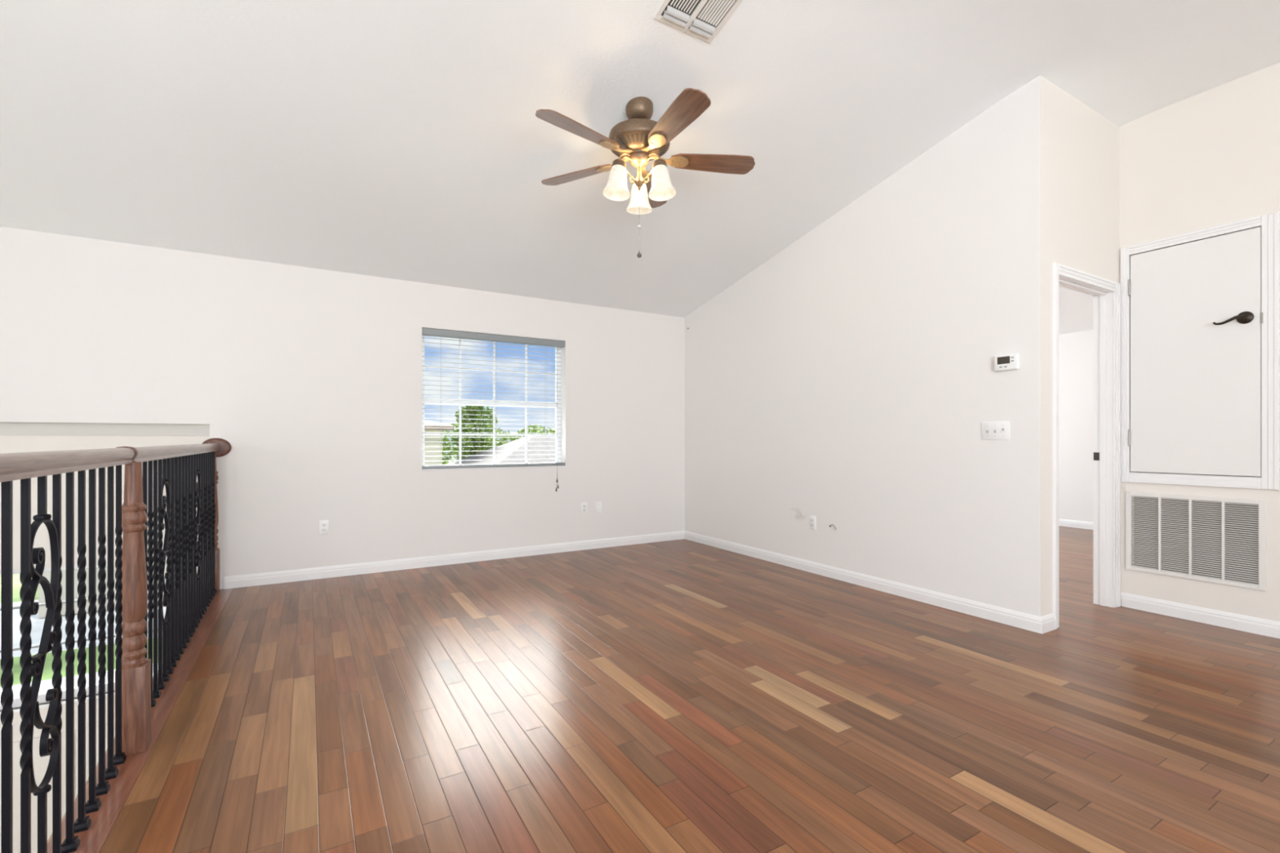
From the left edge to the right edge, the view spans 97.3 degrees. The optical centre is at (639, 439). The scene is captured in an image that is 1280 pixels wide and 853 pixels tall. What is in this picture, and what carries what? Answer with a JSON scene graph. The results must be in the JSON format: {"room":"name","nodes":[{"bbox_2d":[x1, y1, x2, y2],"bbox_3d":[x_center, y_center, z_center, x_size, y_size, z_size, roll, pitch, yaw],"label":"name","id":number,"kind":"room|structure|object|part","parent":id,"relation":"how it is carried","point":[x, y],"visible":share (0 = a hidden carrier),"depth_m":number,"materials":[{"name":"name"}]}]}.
{"room":"empty loft room","nodes":[
{"label":"empty loft room","id":0,"kind":"room"},
{"bbox_2d":[0,435,209,796],"bbox_3d":[-4.568,1.958,3.582,2.962,4.143,0.109,0,0,-30],"label":"wall","id":1,"kind":"structure","parent":0,"point":[8,443],"depth_m":3.88,"materials":[{"name":"white paint"}]},
{"bbox_2d":[0,557,167,715],"bbox_3d":[-4.427,1.347,3.637,2.400,0.945,0.100,0,0,-30],"label":"window","id":2,"kind":"structure","parent":1,"relation":"in","point":[42,695],"depth_m":3.86,"materials":[{"name":"white plastic"}]},
{"bbox_3d":[-4.415,1.810,3.615,2.400,0.020,0.050,0,0,-30],"label":"sill","id":3,"kind":"part","parent":2,"relation":"part of","materials":[{"name":"white"}]},
{"bbox_2d":[0,226,684,589],"bbox_3d":[-2.631,1.324,4.670,7.404,5.412,0.200,0,0,-30],"label":"wall","id":4,"kind":"structure","parent":0,"point":[312,378],"depth_m":4.60,"materials":[{"name":"white paint"}]},
{"bbox_2d":[0,722,115,852],"bbox_3d":[-4.537,3.022,3.530,2.962,2.015,0.012,0,0,-30],"label":"wall","id":5,"kind":"structure","parent":4,"relation":"attached to","point":[40,763],"depth_m":3.80,"materials":[{"name":"white paint"}]},
{"bbox_2d":[0,422,209,435],"bbox_3d":[-4.538,-0.070,3.531,2.962,0.086,0.010,0,0,-30],"label":"trim","id":6,"kind":"structure","parent":4,"relation":"attached to","point":[6,428],"depth_m":3.97,"materials":[{"name":"white paint"}]},
{"bbox_2d":[47,588,232,852],"bbox_3d":[-1.061,1.143,0.685,0.148,0.026,8.257,0,0,-30],"label":"trim","id":7,"kind":"structure","parent":4,"relation":"attached to","point":[92,840],"depth_m":1.98,"materials":[{"name":"brown wood"}]},
{"bbox_2d":[0,438,231,852],"bbox_3d":[-2.078,0.560,2.350,0.187,1.139,4.359,0,0,-30],"label":"stair railing","id":8,"kind":"object","parent":7,"relation":"on","point":[188,593],"visible":1,"depth_m":1.72,"materials":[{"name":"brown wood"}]},
{"bbox_3d":[-1.469,0.140,1.383,0.013,0.109,0.013,0,0,-30],"label":"stem","id":9,"kind":"part","parent":8,"relation":"part of","materials":[{"name":"black metal"}]},
{"bbox_3d":[-2.054,0.059,2.351,0.060,0.057,4.338,0,0,-31],"label":"handrail","id":10,"kind":"part","parent":8,"relation":"part of","materials":[{"name":"brown wood"}]},
{"bbox_3d":[-1.845,0.607,2.050,0.084,1.047,0.084,0,0,-30],"label":"newel post","id":11,"kind":"part","parent":8,"relation":"part of","materials":[{"name":"brown wood"}]},
{"bbox_3d":[-2.226,0.140,2.635,0.013,0.109,0.013,0,0,-30],"label":"stem","id":12,"kind":"part","parent":8,"relation":"part of","materials":[{"name":"black metal"}]},
{"bbox_3d":[-2.730,0.140,3.470,0.013,0.109,0.013,0,0,-30],"label":"stem","id":13,"kind":"part","parent":8,"relation":"part of","materials":[{"name":"black metal"}]},
{"bbox_3d":[-3.177,0.607,4.179,0.084,1.047,0.084,0,0,-30],"label":"newel post","id":14,"kind":"part","parent":8,"relation":"part of","materials":[{"name":"brown wood"}]},
{"bbox_2d":[319,520,328,534],"bbox_3d":[-2.573,0.718,4.583,0.070,0.114,0.009,0,0,-30],"label":"wall outlet","id":15,"kind":"object","parent":4,"relation":"attached to","point":[323,525],"visible":1,"depth_m":4.58,"materials":[{"name":"white plastic"}]},
{"bbox_2d":[224,530,684,589],"bbox_3d":[-1.313,1.084,5.321,4.232,0.092,0.015,0,0,-30],"label":"baseboard","id":16,"kind":"structure","parent":4,"relation":"attached to","point":[306,574],"depth_m":5.00,"materials":[{"name":"white wood"}]},
{"bbox_2d":[422,335,565,471],"bbox_3d":[-1.380,-0.356,5.390,1.365,1.268,0.179,0,0,-30],"label":"window","id":17,"kind":"structure","parent":4,"relation":"in","point":[443,401],"depth_m":5.43,"materials":[{"name":"white plastic"}]},
{"bbox_2d":[422,327,564,491],"bbox_3d":[-1.349,-0.235,5.337,1.359,1.506,0.084,0,0,-30],"label":"window blind","id":18,"kind":"object","parent":17,"relation":"attached to","point":[440,333],"visible":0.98,"depth_m":5.28,"materials":[{"name":"grey plastic"}]},
{"bbox_3d":[-1.366,-0.346,5.339,1.004,1.168,0.054,0,0,-30],"label":"ladder cord","id":19,"kind":"part","parent":18,"relation":"part of","materials":[{"name":"grey plastic"}]},
{"bbox_3d":[-1.352,0.249,5.343,1.359,0.031,0.054,0,0,-30],"label":"rail","id":20,"kind":"part","parent":18,"relation":"part of","materials":[{"name":"grey plastic"}]},
{"bbox_3d":[-0.827,-0.226,5.611,0.020,1.428,0.014,0,0,-30],"label":"pull cord","id":21,"kind":"part","parent":18,"relation":"part of","materials":[{"name":"grey plastic"}]},
{"bbox_3d":[-1.365,0.272,5.364,1.365,0.012,0.119,0,0,-30],"label":"sill","id":22,"kind":"part","parent":17,"relation":"part of","materials":[{"name":"white"}]},
{"bbox_2d":[581,502,586,514],"bbox_3d":[-0.571,0.705,5.762,0.070,0.114,0.009,0,0,-30],"label":"wall outlet","id":23,"kind":"object","parent":4,"relation":"attached to","point":[584,505],"visible":1,"depth_m":5.76,"materials":[{"name":"white plastic"}]},
{"bbox_2d":[595,501,601,513],"bbox_3d":[-0.430,0.707,5.845,0.072,0.116,0.007,0,0,-30],"label":"blank wall plate","id":24,"kind":"object","parent":4,"relation":"attached to","point":[597,504],"visible":1,"depth_m":5.84,"materials":[{"name":"white plastic"}]},
{"bbox_2d":[0,0,1279,334],"bbox_3d":[1.210,-1.815,2.725,12.290,0.951,9.770,0,0,-30],"label":"ceiling","id":25,"kind":"structure","parent":0,"point":[400,140],"depth_m":3.20,"materials":[{"name":"white paint"}]},
{"bbox_2d":[535,88,755,257],"bbox_3d":[0.003,-1.484,3.183,1.304,0.887,1.277,0,0,-30],"label":"ceiling fan","id":26,"kind":"object","parent":25,"relation":"hanging from","point":[639,140],"visible":1,"depth_m":3.15,"materials":[{"name":"brown wood"}]},
{"bbox_3d":[-0.383,-1.610,3.433,0.500,0.040,0.146,0,0,29],"label":"blade","id":27,"kind":"part","parent":26,"relation":"part of","materials":[{"name":"brown wood"}]},
{"bbox_3d":[-0.317,-1.610,2.931,0.500,0.040,0.146,0,0,-43],"label":"blade","id":28,"kind":"part","parent":26,"relation":"part of","materials":[{"name":"brown wood"}]},
{"bbox_3d":[-0.126,-1.449,3.157,0.157,0.159,0.157,7,-3,-30],"label":"lamp shade","id":29,"kind":"part","parent":26,"relation":"part of","materials":[{"name":"white glass"}]},
{"bbox_3d":[-0.067,-1.537,3.191,0.128,0.162,0.010,0,0,-30],"label":"lamp arm","id":30,"kind":"part","parent":26,"relation":"part of","materials":[{"name":"gold metal"}]},
{"bbox_3d":[-0.004,-1.449,3.368,0.157,0.159,0.157,0,6,0],"label":"lamp shade","id":31,"kind":"part","parent":26,"relation":"part of","materials":[{"name":"white glass"}]},
{"bbox_3d":[-0.004,-1.060,3.227,0.027,0.039,0.027,0,0,-30],"label":"chain knob","id":32,"kind":"part","parent":26,"relation":"part of","materials":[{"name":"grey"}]},
{"bbox_3d":[0.059,-1.537,3.191,0.128,0.162,0.010,0,0,30],"label":"lamp arm","id":33,"kind":"part","parent":26,"relation":"part of","materials":[{"name":"gold metal"}]},
{"bbox_3d":[0.075,-1.610,3.651,0.146,0.040,0.500,0,0,11],"label":"blade","id":34,"kind":"part","parent":26,"relation":"part of","materials":[{"name":"brown wood"}]},
{"bbox_3d":[0.118,-1.449,3.157,0.157,0.159,0.157,-7,-3,30],"label":"lamp shade","id":35,"kind":"part","parent":26,"relation":"part of","materials":[{"name":"white glass"}]},
{"bbox_3d":[0.182,-1.610,2.838,0.146,0.040,0.500,0,0,-25],"label":"blade","id":36,"kind":"part","parent":26,"relation":"part of","materials":[{"name":"brown wood"}]},
{"bbox_3d":[0.423,-1.610,3.283,0.500,0.040,0.146,0,0,-7],"label":"blade","id":37,"kind":"part","parent":26,"relation":"part of","materials":[{"name":"brown wood"}]},
{"bbox_2d":[653,0,742,43],"bbox_3d":[0.291,-2.033,2.625,0.340,0.089,0.324,0,0,-30],"label":"ceiling vent","id":38,"kind":"object","parent":25,"relation":"in","point":[703,20],"visible":1,"depth_m":2.68,"materials":[{"name":"white metal"}]},
{"bbox_3d":[0.231,-1.999,2.723,0.012,0.012,0.082,0,-12,-30],"label":"damper lever","id":39,"kind":"part","parent":38,"relation":"part of","materials":[{"name":"grey metal"}]},
{"bbox_2d":[99,525,1279,852],"bbox_3d":[2.563,1.130,3.540,8.996,0.001,9.500,0,0,-30],"label":"floor","id":40,"kind":"structure","parent":0,"point":[683,695],"depth_m":2.24,"materials":[{"name":"brown wood"}]},
{"bbox_2d":[684,75,1050,617],"bbox_3d":[1.475,-0.505,4.875,0.120,3.271,3.613,0,0,-30],"label":"wall","id":41,"kind":"structure","parent":0,"point":[848,380],"depth_m":4.06,"materials":[{"name":"paint"}]},
{"bbox_2d":[808,515,815,529],"bbox_3d":[1.462,0.706,4.770,0.009,0.114,0.070,0,0,-30],"label":"wall outlet","id":42,"kind":"object","parent":41,"relation":"attached to","point":[811,518],"visible":1,"depth_m":4.77,"materials":[{"name":"white plastic"}]},
{"bbox_2d":[684,530,1042,634],"bbox_3d":[1.420,1.084,4.834,0.015,0.092,3.628,0,0,-30],"label":"baseboard","id":43,"kind":"structure","parent":41,"relation":"attached to","point":[1003,615],"depth_m":4.11,"materials":[{"name":"white"}]},
{"bbox_2d":[982,421,1009,439],"bbox_3d":[2.206,-0.053,3.498,0.017,0.114,0.166,0,0,-30],"label":"light switch","id":44,"kind":"object","parent":41,"relation":"attached to","point":[995,430],"visible":1,"depth_m":3.49,"materials":[{"name":"white plastic"}]},
{"bbox_2d":[994,353,1019,371],"bbox_3d":[2.237,-0.469,3.435,0.028,0.099,0.141,0,0,-30],"label":"thermostat","id":45,"kind":"object","parent":41,"relation":"attached to","point":[1011,362],"visible":1,"depth_m":3.42,"materials":[{"name":"white plastic"}]},
{"bbox_2d":[1058,329,1093,522],"bbox_3d":[5.239,-0.120,7.875,0.120,2.500,4.744,0,0,-30],"label":"wall","id":46,"kind":"structure","parent":0,"point":[1075,348],"depth_m":7.20,"materials":[{"name":"paint"}]},
{"bbox_2d":[1058,518,1093,529],"bbox_3d":[5.158,1.084,7.879,0.015,0.092,4.654,0,0,-30],"label":"baseboard","id":47,"kind":"structure","parent":46,"relation":"attached to","point":[1063,522],"depth_m":7.18,"materials":[{"name":"white wood"}]},
{"bbox_2d":[1050,82,1119,613],"bbox_3d":[2.825,-0.505,3.637,0.952,3.271,0.110,0,0,-30],"label":"wall","id":48,"kind":"structure","parent":0,"point":[1085,144],"depth_m":3.54,"materials":[{"name":"white paint"}]},
{"bbox_2d":[1040,613,1055,633],"bbox_3d":[2.398,1.084,3.313,0.157,0.092,0.015,0,0,-30],"label":"baseboard","id":49,"kind":"structure","parent":48,"relation":"attached to","point":[1048,621],"depth_m":3.31,"materials":[{"name":"white"}]},
{"bbox_2d":[1053,262,1120,629],"bbox_3d":[2.828,0.039,3.628,0.899,2.182,0.126,0,0,-30],"label":"door frame","id":50,"kind":"structure","parent":48,"relation":"in","point":[1106,293],"depth_m":3.79,"materials":[{"name":"white wood"}]},
{"bbox_3d":[3.126,0.117,3.855,0.004,0.055,0.034,0,0,-30],"label":"strike plate","id":51,"kind":"part","parent":50,"relation":"part of","materials":[{"name":"grey metal"}]},
{"bbox_2d":[1119,62,1279,622],"bbox_3d":[4.466,-0.505,1.907,0.120,3.271,4.756,0,0,-30],"label":"wall","id":52,"kind":"structure","parent":0,"point":[1209,158],"depth_m":3.46,"materials":[{"name":"white paint"}]},
{"bbox_2d":[1125,491,1266,591],"bbox_3d":[3.473,0.613,3.537,0.088,0.522,0.647,0,0,-30],"label":"air vent","id":53,"kind":"object","parent":52,"relation":"in","point":[1214,538],"visible":1,"depth_m":3.50,"materials":[{"name":"white metal"}]},
{"bbox_2d":[1120,211,1279,489],"bbox_3d":[3.440,-0.502,3.502,0.090,1.580,0.722,0,0,-30],"label":"door","id":54,"kind":"structure","parent":52,"relation":"in","point":[1205,313],"depth_m":3.47,"materials":[{"name":"white wood"}]},
{"bbox_3d":[3.515,-0.715,3.337,0.052,0.072,0.164,0,0,-30],"label":"handle","id":55,"kind":"part","parent":54,"relation":"part of","materials":[{"name":"brown metal"}]},
{"bbox_2d":[1120,591,1279,638],"bbox_3d":[4.436,1.084,1.826,0.015,0.092,4.646,0,0,-30],"label":"baseboard","id":56,"kind":"structure","parent":52,"relation":"attached to","point":[1260,626],"depth_m":3.46,"materials":[{"name":"white"}]},
{"label":"outside","id":57,"kind":"structure","parent":0,"visible":0},
{"bbox_2d":[0,461,452,687],"bbox_3d":[-25.016,4.205,52.345,130.000,0.250,104.400,0,0,-30],"label":"ground","id":58,"kind":"structure","parent":57,"point":[47,673],"depth_m":10.33,"materials":[{"name":"green plant"}]},
{"bbox_2d":[38,420,454,617],"bbox_3d":[-11.821,1.665,18.359,9.350,4.730,8.600,0,0,-30],"label":"neighbor house","id":59,"kind":"structure","parent":58,"relation":"on","point":[433,453],"depth_m":13.27,"materials":[{"name":"beige paint"}]},
{"bbox_2d":[450,404,497,458],"bbox_3d":[-7.054,1.171,23.974,1.954,5.726,1.673,0,0,-30],"label":"tree","id":60,"kind":"object","parent":58,"relation":"on","point":[469,414],"visible":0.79,"depth_m":23.77,"materials":[{"name":"green plant"}]},
{"bbox_2d":[442,423,555,465],"bbox_3d":[-7.931,0.842,42.246,17.384,4.495,2.936,0,0,-30],"label":"hedge","id":61,"kind":"object","parent":58,"relation":"on","point":[446,438],"visible":0.1,"depth_m":40.13,"materials":[{"name":"green plant"}]},
{"bbox_2d":[445,435,555,464],"bbox_3d":[-2.691,1.931,23.640,9.600,4.197,7.000,0,0,-30],"label":"neighboring house roof","id":62,"kind":"structure","parent":58,"relation":"on","point":[533,452],"depth_m":21.22,"materials":[{"name":"tile"}]},
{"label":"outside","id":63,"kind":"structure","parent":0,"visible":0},
{"bbox_2d":[0,662,158,698],"bbox_3d":[-1.982,4.059,13.222,130.000,0.039,1.600,0,0,-30],"label":"pavement","id":64,"kind":"structure","parent":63,"point":[45,685],"depth_m":9.27,"materials":[{"name":"concrete"}]},
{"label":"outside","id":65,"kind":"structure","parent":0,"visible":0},
{"bbox_2d":[0,600,166,659],"bbox_3d":[-4.570,4.069,17.617,130.000,0.019,5.000,0,0,-30],"label":"road","id":66,"kind":"structure","parent":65,"point":[37,624],"depth_m":12.05,"materials":[{"name":"grey asphalt"}]}
]}

